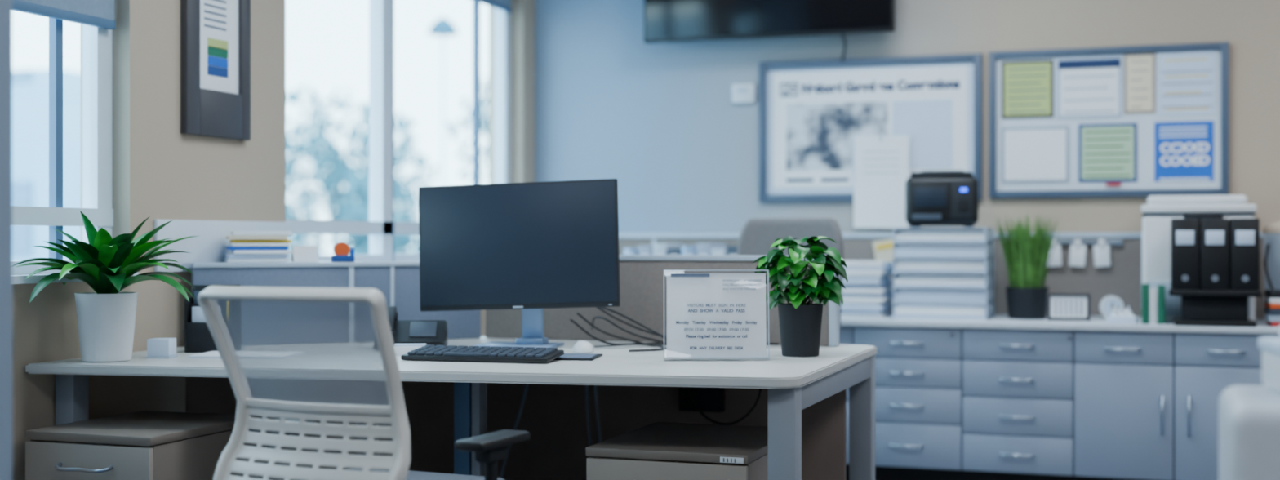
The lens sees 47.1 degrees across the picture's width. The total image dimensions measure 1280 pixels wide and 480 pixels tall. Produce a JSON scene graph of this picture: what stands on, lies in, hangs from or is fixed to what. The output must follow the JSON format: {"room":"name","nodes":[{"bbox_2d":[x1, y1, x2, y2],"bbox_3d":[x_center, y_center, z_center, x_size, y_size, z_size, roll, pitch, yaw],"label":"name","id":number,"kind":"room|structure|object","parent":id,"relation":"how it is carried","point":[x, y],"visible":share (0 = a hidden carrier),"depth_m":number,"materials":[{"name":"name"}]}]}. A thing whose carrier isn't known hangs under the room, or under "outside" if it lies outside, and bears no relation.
{"room":"office","nodes":[
{"label":"office","id":0,"kind":"room"},
{"bbox_2d":[0,0,12,479],"bbox_3d":[-1.778,-0.390,3.091,1.015,3.000,0.140,0,0,20],"label":"wall","id":1,"kind":"structure","parent":0,"point":[6,6],"depth_m":2.97,"materials":[{"name":"white paint"}]},
{"bbox_2d":[12,0,534,479],"bbox_3d":[-2.330,-0.390,3.350,0.200,3.000,9.960,0,0,20],"label":"wall","id":2,"kind":"structure","parent":0,"point":[160,171],"depth_m":5.01,"materials":[{"name":"beige paint"}]},
{"bbox_2d":[12,17,113,275],"bbox_3d":[-2.045,-0.600,4.156,0.071,1.420,1.570,0,0,20],"label":"frame","id":3,"kind":"object","parent":2,"relation":"attached to","point":[97,42],"visible":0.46,"depth_m":4.82,"materials":[{"name":"metal"}]},
{"bbox_2d":[12,0,115,30],"bbox_3d":[-1.994,-0.980,4.149,0.050,0.570,1.530,0,0,20],"label":"roller blind","id":4,"kind":"object","parent":2,"relation":"attached to","point":[95,13],"visible":1,"depth_m":4.68,"materials":[{"name":"fabric"}]},
{"bbox_2d":[12,271,138,284],"bbox_3d":[-1.965,0.118,4.128,0.100,0.024,1.570,0,0,20],"label":"sill","id":5,"kind":"structure","parent":2,"relation":"attached to","point":[35,278],"depth_m":4.40,"materials":[{"name":"paint"}]},
{"bbox_2d":[180,0,250,140],"bbox_3d":[-1.523,-0.690,5.287,0.030,0.640,0.380,0,0,20],"label":"framed poster","id":6,"kind":"object","parent":2,"relation":"attached to","point":[215,34],"visible":1,"depth_m":5.27,"materials":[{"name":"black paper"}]},
{"bbox_2d":[153,219,288,271],"bbox_3d":[-1.508,0.020,5.345,0.018,0.180,0.790,0,0,20],"label":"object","id":7,"kind":"structure","parent":2,"relation":"attached to","point":[210,245],"depth_m":5.19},
{"bbox_2d":[285,0,511,262],"bbox_3d":[-1.098,-0.600,6.828,0.071,1.420,2.260,0,0,20],"label":"frame","id":8,"kind":"object","parent":2,"relation":"attached to","point":[381,228],"visible":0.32,"depth_m":6.61,"materials":[{"name":"metal"}]},
{"bbox_2d":[472,0,511,13],"bbox_3d":[-1.050,-1.250,6.816,0.024,0.080,2.150,0,0,20],"label":"roller blind","id":9,"kind":"object","parent":2,"relation":"attached to","point":[503,5],"visible":1,"depth_m":7.69,"materials":[{"name":"fabric"}]},
{"bbox_2d":[623,243,737,255],"bbox_3d":[0.281,0.188,7.251,0.670,0.344,0.282,0,0,20],"label":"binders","id":10,"kind":"object","parent":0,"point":[669,249],"visible":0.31,"depth_m":7.14,"materials":[{"name":"white paper"}]},
{"bbox_2d":[534,0,1279,233],"bbox_3d":[2.954,-0.390,6.868,7.815,3.000,0.200,0,0,20],"label":"wall","id":11,"kind":"structure","parent":0,"point":[660,120],"depth_m":7.61,"materials":[{"name":"paint"}]},
{"bbox_2d":[731,83,754,103],"bbox_3d":[0.533,-0.758,7.605,0.120,0.100,0.027,0,0,20],"label":"thermostat","id":12,"kind":"object","parent":11,"relation":"attached to","point":[740,93],"visible":1,"depth_m":7.59,"materials":[{"name":"white plastic"}]},
{"bbox_2d":[643,0,895,62],"bbox_3d":[0.658,-1.324,7.476,1.300,0.851,0.183,0,0,20],"label":"television","id":13,"kind":"object","parent":11,"relation":"attached to","point":[664,21],"visible":1,"depth_m":7.40,"materials":[{"name":"black plastic"}]},
{"bbox_2d":[759,53,982,202],"bbox_3d":[1.146,-0.555,7.386,1.125,0.720,0.030,0,0,20],"label":"framed poster","id":14,"kind":"object","parent":11,"relation":"attached to","point":[811,112],"visible":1,"depth_m":7.41,"materials":[{"name":"paper"}]},
{"bbox_2d":[851,134,909,228],"bbox_3d":[1.199,-0.291,7.341,0.289,0.467,0.012,0,0,20],"label":"sheet","id":15,"kind":"object","parent":14,"relation":"hanging from","point":[880,163],"visible":0.98,"depth_m":7.34,"materials":[{"name":"white paper"}]},
{"bbox_2d":[988,41,1229,198],"bbox_3d":[2.221,-0.562,7.005,1.090,0.715,0.030,0,0,20],"label":"notice board","id":16,"kind":"object","parent":11,"relation":"attached to","point":[1144,120],"visible":0.98,"depth_m":7.00,"materials":[{"name":"paper"}]},
{"bbox_2d":[1159,177,1208,181],"bbox_3d":[2.550,-0.284,6.887,0.220,0.015,0.001,0,0,19],"label":"poster","id":17,"kind":"object","parent":16,"relation":"attached to","point":[1161,179],"depth_m":6.89,"materials":[{"name":"paper"}]},
{"bbox_2d":[1154,120,1213,181],"bbox_3d":[2.550,-0.415,6.889,0.262,0.279,0.002,0,0,19],"label":"poster","id":18,"kind":"object","parent":16,"relation":"attached to","point":[1184,150],"depth_m":6.89,"materials":[{"name":"blue paper"}]},
{"bbox_2d":[1159,125,1209,165],"bbox_3d":[2.551,-0.440,6.886,0.222,0.184,0.002,0,0,19],"label":"poster","id":19,"kind":"object","parent":16,"relation":"attached to","point":[1179,145],"depth_m":6.89,"materials":[{"name":"paper"}]},
{"bbox_3d":[1.259,1.160,2.079,7.815,0.100,10.360,0,0,20],"label":"floor","id":20,"kind":"structure","parent":0,"visible":0},
{"bbox_2d":[24,410,260,479],"bbox_3d":[-1.504,0.833,4.448,0.445,0.555,0.578,0,0,20],"label":"pedestal","id":21,"kind":"object","parent":20,"relation":"on","point":[142,445],"visible":0.98,"depth_m":4.26,"materials":[{"name":"metal"}]},
{"bbox_2d":[197,285,530,479],"bbox_3d":[-0.686,0.610,3.724,0.755,1.000,0.755,0,0,25],"label":"office chair","id":22,"kind":"object","parent":20,"relation":"on","point":[299,357],"visible":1,"depth_m":3.47,"materials":[{"name":"plastic"}]},
{"bbox_2d":[25,336,876,479],"bbox_3d":[-0.494,0.740,4.784,2.285,0.740,1.630,0,0,20],"label":"office desk","id":23,"kind":"object","parent":20,"relation":"on","point":[566,407],"visible":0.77,"depth_m":5.08,"materials":[{"name":"laminate"}]},
{"bbox_2d":[12,210,197,362],"bbox_3d":[-1.578,0.141,4.466,0.455,0.458,0.614,0,0,20],"label":"plant","id":24,"kind":"object","parent":23,"relation":"on","point":[106,316],"visible":1,"depth_m":4.43,"materials":[{"name":"green plant"}]},
{"bbox_2d":[145,337,177,358],"bbox_3d":[-1.506,0.340,4.628,0.078,0.060,0.078,0,0,1],"label":"cube","id":25,"kind":"object","parent":23,"relation":"on","point":[157,348],"visible":1,"depth_m":4.59,"materials":[{"name":"paper"}]},
{"bbox_2d":[186,351,221,358],"bbox_3d":[-1.257,0.366,4.689,0.310,0.008,0.210,0,0,4],"label":"open notebook","id":26,"kind":"object","parent":23,"relation":"on","point":[211,354],"visible":0.27,"depth_m":4.61,"materials":[{"name":"white paper"}]},
{"bbox_2d":[184,284,240,352],"bbox_3d":[-1.415,0.260,4.872,0.160,0.220,0.110,0,0,-3],"label":"desk organizer","id":27,"kind":"object","parent":23,"relation":"on","point":[198,338],"visible":0.52,"depth_m":4.82,"materials":[{"name":"black plastic"}]},
{"bbox_2d":[394,343,426,355],"bbox_3d":[-0.738,0.352,4.717,0.110,0.036,0.060,0,0,-5],"label":"paper","id":28,"kind":"object","parent":23,"relation":"on","point":[401,349],"visible":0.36,"depth_m":4.69,"materials":[{"name":"white paper"}]},
{"bbox_2d":[386,306,448,346],"bbox_3d":[-0.778,0.299,5.005,0.240,0.141,0.186,0,0,-6],"label":"desk telephone","id":29,"kind":"object","parent":23,"relation":"on","point":[429,332],"visible":0.62,"depth_m":4.99,"materials":[{"name":"black plastic"}]},
{"bbox_2d":[400,345,564,363],"bbox_3d":[-0.484,0.350,4.521,0.475,0.036,0.165,0,0,16],"label":"keyboard","id":30,"kind":"object","parent":23,"relation":"on","point":[426,353],"visible":1,"depth_m":4.47,"materials":[{"name":"black plastic"}]},
{"bbox_2d":[191,254,829,346],"bbox_3d":[-0.432,0.212,5.335,2.261,0.314,0.522,0,0,-1],"label":"partition","id":31,"kind":"structure","parent":23,"relation":"on","point":[641,276],"depth_m":5.34,"materials":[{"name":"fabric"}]},
{"bbox_2d":[182,260,331,268],"bbox_3d":[-1.249,0.089,5.333,0.475,0.018,0.680,0,0,20],"label":"corner shelf","id":32,"kind":"object","parent":31,"relation":"attached to","point":[188,265],"visible":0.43,"depth_m":5.27,"materials":[{"name":"white"}]},
{"bbox_2d":[224,231,292,262],"bbox_3d":[-1.374,0.025,5.289,0.222,0.110,0.176,0,0,-20],"label":"documents","id":33,"kind":"object","parent":32,"relation":"on","point":[246,246],"visible":1,"depth_m":5.22,"materials":[{"name":"white paper"}]},
{"bbox_2d":[291,245,318,262],"bbox_3d":[-1.216,0.050,5.333,0.090,0.060,0.041,0,0,-26],"label":"name card","id":34,"kind":"object","parent":32,"relation":"on","point":[300,253],"visible":0.93,"depth_m":5.32,"materials":[{"name":"white paper"}]},
{"bbox_2d":[331,241,355,262],"bbox_3d":[-1.083,0.043,5.359,0.080,0.073,0.036,0,0,-25],"label":"tape dispenser","id":35,"kind":"object","parent":32,"relation":"on","point":[341,250],"visible":1,"depth_m":5.35,"materials":[{"name":"blue plastic"}]},
{"bbox_2d":[348,266,354,288],"bbox_3d":[-1.052,0.225,5.332,0.020,0.289,0.048,0,0,-27],"label":"post","id":36,"kind":"object","parent":31,"relation":"attached to","point":[351,269],"visible":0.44,"depth_m":5.31,"materials":[{"name":"white metal"}]},
{"bbox_2d":[390,266,394,306],"bbox_3d":[-0.916,0.225,5.400,0.015,0.289,0.048,0,0,-27],"label":"post","id":37,"kind":"object","parent":31,"relation":"attached to","point":[392,268],"visible":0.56,"depth_m":5.38,"materials":[{"name":"white metal"}]},
{"bbox_2d":[828,272,839,346],"bbox_3d":[0.677,0.221,5.121,0.027,0.296,0.054,0,0,20],"label":"end post","id":38,"kind":"object","parent":31,"relation":"attached to","point":[833,308],"visible":0.53,"depth_m":5.10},
{"bbox_2d":[418,178,620,349],"bbox_3d":[-0.406,0.081,5.087,0.719,0.576,0.190,0,0,12],"label":"computer monitor","id":39,"kind":"object","parent":23,"relation":"on","point":[531,247],"visible":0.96,"depth_m":5.01,"materials":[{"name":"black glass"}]},
{"bbox_2d":[553,353,602,360],"bbox_3d":[-0.202,0.366,4.612,0.140,0.008,0.200,0,0,8],"label":"notepad","id":40,"kind":"object","parent":23,"relation":"on","point":[567,357],"visible":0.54,"depth_m":4.55,"materials":[{"name":"grey"}]},
{"bbox_2d":[572,340,594,352],"bbox_3d":[-0.188,0.351,4.862,0.072,0.038,0.120,0,0,0],"label":"computer mouse","id":41,"kind":"object","parent":23,"relation":"on","point":[582,346],"visible":1,"depth_m":4.82,"materials":[{"name":"white plastic"}]},
{"bbox_2d":[569,306,778,351],"bbox_3d":[0.069,0.288,5.003,0.714,0.162,0.484,0,0,20],"label":"cable bundle","id":42,"kind":"object","parent":23,"relation":"on","point":[659,343],"visible":0.66,"depth_m":5.13,"materials":[{"name":"black plastic"}]},
{"bbox_2d":[663,269,769,359],"bbox_3d":[0.235,0.231,4.520,0.325,0.278,0.080,0,0,0],"label":"sign holder","id":43,"kind":"object","parent":23,"relation":"on","point":[709,315],"visible":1,"depth_m":4.52,"materials":[{"name":"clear plastic"}]},
{"bbox_2d":[777,302,822,356],"bbox_3d":[0.513,0.287,4.698,0.146,0.165,0.146,0,0,19],"label":"pot","id":44,"kind":"object","parent":23,"relation":"on","point":[800,323],"depth_m":4.64,"materials":[{"name":"black plastic"}]},
{"bbox_2d":[752,235,848,356],"bbox_3d":[0.511,0.179,4.716,0.312,0.382,0.241,0,0,43],"label":"pothos","id":45,"kind":"object","parent":23,"relation":"on","point":[800,321],"visible":0.98,"depth_m":4.65,"materials":[{"name":"plant"}]},
{"bbox_2d":[585,422,767,479],"bbox_3d":[0.167,0.853,4.419,0.485,0.515,0.658,0,0,20],"label":"pedestal","id":46,"kind":"object","parent":20,"relation":"on","point":[656,451],"visible":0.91,"depth_m":4.20,"materials":[{"name":"metal"}]},
{"bbox_2d":[736,217,843,333],"bbox_3d":[0.504,0.507,6.025,0.755,1.206,0.713,0,0,28],"label":"office chair","id":47,"kind":"object","parent":20,"relation":"on","point":[757,235],"visible":0.14,"depth_m":6.31,"materials":[{"name":"grey fabric"}]},
{"bbox_2d":[618,232,1265,319],"bbox_3d":[1.873,0.537,7.086,5.020,1.145,0.066,0,0,20],"label":"wall screen","id":48,"kind":"object","parent":20,"relation":"on","point":[1122,279],"visible":0.06,"depth_m":6.99,"materials":[{"name":"fabric"}]},
{"bbox_2d":[872,238,893,261],"bbox_3d":[1.219,0.080,7.277,0.136,0.177,0.005,0,0,20],"label":"sticky note","id":49,"kind":"object","parent":48,"relation":"attached to","point":[883,250],"visible":0.54,"depth_m":7.28,"materials":[{"name":"beige paper"}]},
{"bbox_2d":[1047,239,1121,266],"bbox_3d":[2.046,0.061,6.977,0.460,0.132,0.024,0,0,20],"label":"rail","id":50,"kind":"object","parent":48,"relation":"attached to","point":[1077,252],"visible":0.58,"depth_m":6.96,"materials":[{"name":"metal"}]},
{"bbox_2d":[839,312,1279,479],"bbox_3d":[2.027,0.735,6.624,4.060,0.750,0.708,0,0,20],"label":"credenza","id":51,"kind":"object","parent":20,"relation":"on","point":[999,397],"visible":0.68,"depth_m":6.38,"materials":[{"name":"blue laminate"}]},
{"bbox_2d":[840,261,893,317],"bbox_3d":[1.042,0.230,6.947,0.277,0.258,0.328,0,0,20],"label":"paper stack","id":52,"kind":"object","parent":51,"relation":"on","point":[868,292],"visible":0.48,"depth_m":6.80,"materials":[{"name":"paper"}]},
{"bbox_2d":[893,227,994,319],"bbox_3d":[1.418,0.151,6.851,0.420,0.417,0.336,0,0,20],"label":"paper stack","id":53,"kind":"object","parent":51,"relation":"on","point":[939,273],"visible":1,"depth_m":6.71,"materials":[{"name":"paper"}]},
{"bbox_2d":[905,170,978,227],"bbox_3d":[1.402,-0.192,6.818,0.330,0.268,0.250,0,0,14],"label":"printer","id":54,"kind":"object","parent":53,"relation":"on","point":[932,197],"visible":1,"depth_m":6.71,"materials":[{"name":"black plastic"}]},
{"bbox_2d":[893,228,994,244],"bbox_3d":[1.418,-0.017,6.851,0.420,0.068,0.336,0,0,19],"label":"tray","id":55,"kind":"object","parent":53,"relation":"on","point":[900,236],"depth_m":6.72,"materials":[{"name":"plastic"}]},
{"bbox_2d":[893,244,994,258],"bbox_3d":[1.418,0.052,6.851,0.420,0.068,0.336,0,0,19],"label":"tray","id":56,"kind":"object","parent":53,"relation":"on","point":[900,251],"depth_m":6.71,"materials":[{"name":"plastic"}]},
{"bbox_2d":[893,257,994,274],"bbox_3d":[1.418,0.120,6.851,0.420,0.068,0.336,0,0,19],"label":"tray","id":57,"kind":"object","parent":53,"relation":"on","point":[900,265],"depth_m":6.71,"materials":[{"name":"plastic"}]},
{"bbox_2d":[893,272,994,289],"bbox_3d":[1.418,0.189,6.851,0.420,0.068,0.336,0,0,19],"label":"tray","id":58,"kind":"object","parent":53,"relation":"on","point":[901,281],"depth_m":6.71,"materials":[{"name":"plastic"}]},
{"bbox_2d":[893,287,994,304],"bbox_3d":[1.418,0.257,6.851,0.420,0.068,0.336,0,0,19],"label":"tray","id":59,"kind":"object","parent":53,"relation":"on","point":[901,295],"depth_m":6.71,"materials":[{"name":"plastic"}]},
{"bbox_2d":[893,302,994,319],"bbox_3d":[1.418,0.326,6.851,0.420,0.068,0.336,0,0,19],"label":"tray","id":60,"kind":"object","parent":53,"relation":"on","point":[926,310],"depth_m":6.70,"materials":[{"name":"plastic"}]},
{"bbox_2d":[993,212,1063,319],"bbox_3d":[1.777,0.116,6.718,0.316,0.487,0.338,0,0,20],"label":"potted grass","id":61,"kind":"object","parent":51,"relation":"on","point":[1025,255],"depth_m":6.66,"materials":[{"name":"plant"}]},
{"bbox_2d":[1004,286,1048,319],"bbox_3d":[1.771,0.287,6.724,0.194,0.145,0.194,0,0,19],"label":"pot","id":62,"kind":"object","parent":61,"relation":"on","point":[1029,303],"depth_m":6.65,"materials":[{"name":"black plastic"}]},
{"bbox_2d":[840,312,1279,334],"bbox_3d":[2.030,0.375,6.630,4.060,0.030,0.695,0,0,19],"label":"countertop","id":63,"kind":"structure","parent":51,"relation":"on","point":[1096,323],"depth_m":6.39,"materials":[{"name":"white laminate"}]},
{"bbox_2d":[1047,293,1089,320],"bbox_3d":[1.912,0.299,6.564,0.184,0.122,0.065,0,0,12],"label":"photo frame","id":64,"kind":"object","parent":51,"relation":"on","point":[1060,306],"visible":1,"depth_m":6.54,"materials":[{"name":"white paper"}]},
{"bbox_2d":[1050,296,1086,317],"bbox_3d":[1.907,0.300,6.540,0.160,0.100,0.004,0,0,12],"label":"print","id":65,"kind":"object","parent":64,"relation":"on","point":[1060,306],"depth_m":6.54,"materials":[{"name":"grey paper"}]},
{"bbox_2d":[1099,295,1123,320],"bbox_3d":[2.097,0.304,6.535,0.100,0.112,0.040,0,0,10],"label":"desk clock","id":66,"kind":"object","parent":51,"relation":"on","point":[1107,304],"visible":0.59,"depth_m":6.52,"materials":[{"name":"white plastic"}]},
{"bbox_2d":[1106,305,1137,324],"bbox_3d":[2.080,0.321,6.339,0.120,0.078,0.070,0,0,28],"label":"tissue box","id":67,"kind":"object","parent":51,"relation":"on","point":[1121,316],"visible":1,"depth_m":6.33,"materials":[{"name":"paper"}]},
{"bbox_2d":[1142,283,1164,324],"bbox_3d":[2.220,0.275,6.353,0.094,0.170,0.150,0,0,20],"label":"books","id":68,"kind":"object","parent":51,"relation":"on","point":[1153,299],"visible":1,"depth_m":6.28,"materials":[{"name":"green paper"}]},
{"bbox_2d":[1141,195,1256,321],"bbox_3d":[2.493,0.083,6.575,0.470,0.555,0.450,0,0,20],"label":"printer","id":69,"kind":"object","parent":51,"relation":"on","point":[1157,215],"visible":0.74,"depth_m":6.44,"materials":[{"name":"white plastic"}]},
{"bbox_2d":[1168,217,1262,327],"bbox_3d":[2.436,0.135,6.234,0.360,0.450,0.220,0,0,20],"label":"binders","id":70,"kind":"object","parent":51,"relation":"on","point":[1220,257],"visible":1,"depth_m":6.15,"materials":[{"name":"black plastic"}]},
{"bbox_2d":[1168,288,1262,297],"bbox_3d":[2.436,0.223,6.234,0.360,0.025,0.220,0,0,19],"label":"shelf","id":71,"kind":"object","parent":70,"relation":"attached to","point":[1184,292],"depth_m":6.14,"materials":[{"name":"black plastic"}]},
{"bbox_2d":[1262,221,1279,321],"bbox_3d":[2.824,0.137,6.386,0.220,0.446,0.256,0,0,20],"label":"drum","id":72,"kind":"object","parent":51,"relation":"on","point":[1271,232],"visible":0.68,"depth_m":6.36,"materials":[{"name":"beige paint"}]},
{"bbox_2d":[1263,289,1279,326],"bbox_3d":[2.732,0.285,6.137,0.211,0.149,0.163,0,0,15],"label":"pile","id":73,"kind":"object","parent":51,"relation":"on","point":[1272,297],"visible":1,"depth_m":6.09,"materials":[{"name":"multicoloured paper"}]},
{"bbox_2d":[1263,296,1279,303],"bbox_3d":[2.726,0.253,6.139,0.200,0.024,0.150,0,0,15],"label":"book","id":74,"kind":"object","parent":73,"relation":"on","point":[1268,300],"depth_m":6.09,"materials":[{"name":"white paper"}]},
{"bbox_2d":[1264,289,1279,297],"bbox_3d":[2.728,0.225,6.139,0.200,0.029,0.150,0,0,15],"label":"book","id":75,"kind":"object","parent":73,"relation":"on","point":[1268,293],"depth_m":6.09,"materials":[{"name":"black paper"}]},
{"bbox_2d":[1264,302,1279,308],"bbox_3d":[2.726,0.275,6.132,0.200,0.019,0.150,0,0,15],"label":"book","id":76,"kind":"object","parent":73,"relation":"on","point":[1268,305],"depth_m":6.09,"materials":[{"name":"orange paper"}]},
{"bbox_2d":[1264,306,1279,315],"bbox_3d":[2.726,0.297,6.137,0.200,0.024,0.150,0,0,15],"label":"book","id":77,"kind":"object","parent":73,"relation":"on","point":[1268,310],"depth_m":6.09,"materials":[{"name":"blue paper"}]},
{"bbox_2d":[1264,313,1279,321],"bbox_3d":[2.729,0.325,6.145,0.200,0.029,0.150,0,0,15],"label":"book","id":78,"kind":"object","parent":73,"relation":"on","point":[1268,317],"depth_m":6.09,"materials":[{"name":"white paper"}]},
{"bbox_2d":[1266,320,1279,326],"bbox_3d":[2.738,0.350,6.139,0.200,0.019,0.150,0,0,15],"label":"book","id":79,"kind":"object","parent":73,"relation":"on","point":[1273,323],"depth_m":6.09,"materials":[{"name":"red paper"}]},
{"bbox_2d":[1218,385,1279,479],"bbox_3d":[1.609,0.700,2.582,1.090,0.820,0.458,0,0,20],"label":"chair","id":80,"kind":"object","parent":20,"relation":"on","point":[1249,415],"depth_m":2.55,"materials":[{"name":"plastic"}]},
{"bbox_2d":[1257,326,1279,393],"bbox_3d":[1.351,0.228,2.736,0.330,0.125,0.250,0,0,12],"label":"box","id":81,"kind":"object","parent":80,"relation":"on","point":[1270,346],"visible":1,"depth_m":2.80,"materials":[{"name":"white plastic"}]},
{"label":"outside","id":82,"kind":"structure","parent":0,"visible":0},
{"bbox_3d":[-29.054,1.385,58.027,86.485,0.250,130.000,0,0,20],"label":"ground","id":83,"kind":"structure","parent":82,"visible":0},
{"bbox_2d":[12,68,79,261],"bbox_3d":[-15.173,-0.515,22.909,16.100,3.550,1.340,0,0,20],"label":"office building","id":84,"kind":"structure","parent":83,"relation":"on","point":[30,87],"depth_m":19.78,"materials":[{"name":"white"}]},
{"bbox_2d":[285,84,349,256],"bbox_3d":[-5.375,-0.496,21.925,2.375,3.511,2.364,0,0,20],"label":"tree","id":85,"kind":"object","parent":83,"relation":"on","point":[301,148],"visible":0.22,"depth_m":22.10,"materials":[{"name":"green plant"}]},
{"bbox_2d":[285,87,437,255],"bbox_3d":[-4.994,-0.743,27.290,2.236,4.006,3.330,0,0,42],"label":"tree","id":86,"kind":"object","parent":83,"relation":"on","point":[307,206],"visible":0.22,"depth_m":26.79,"materials":[{"name":"green plant"}]},
{"bbox_2d":[310,106,419,255],"bbox_3d":[-4.066,-0.395,22.360,2.126,3.310,2.260,0,0,20],"label":"tree","id":87,"kind":"object","parent":83,"relation":"on","point":[360,242],"visible":0.41,"depth_m":22.03,"materials":[{"name":"green plant"}]},
{"bbox_2d":[427,16,458,186],"bbox_3d":[-2.411,-0.740,17.997,0.380,4.000,0.380,0,0,20],"label":"street lamp","id":88,"kind":"object","parent":83,"relation":"on","point":[443,27],"visible":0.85,"depth_m":17.98,"materials":[{"name":"metal"}]},
{"bbox_2d":[444,76,488,182],"bbox_3d":[-1.798,-0.864,23.481,2.569,4.248,2.634,0,0,20],"label":"tree","id":89,"kind":"object","parent":83,"relation":"on","point":[464,123],"visible":0.05,"depth_m":23.47,"materials":[{"name":"green plant"}]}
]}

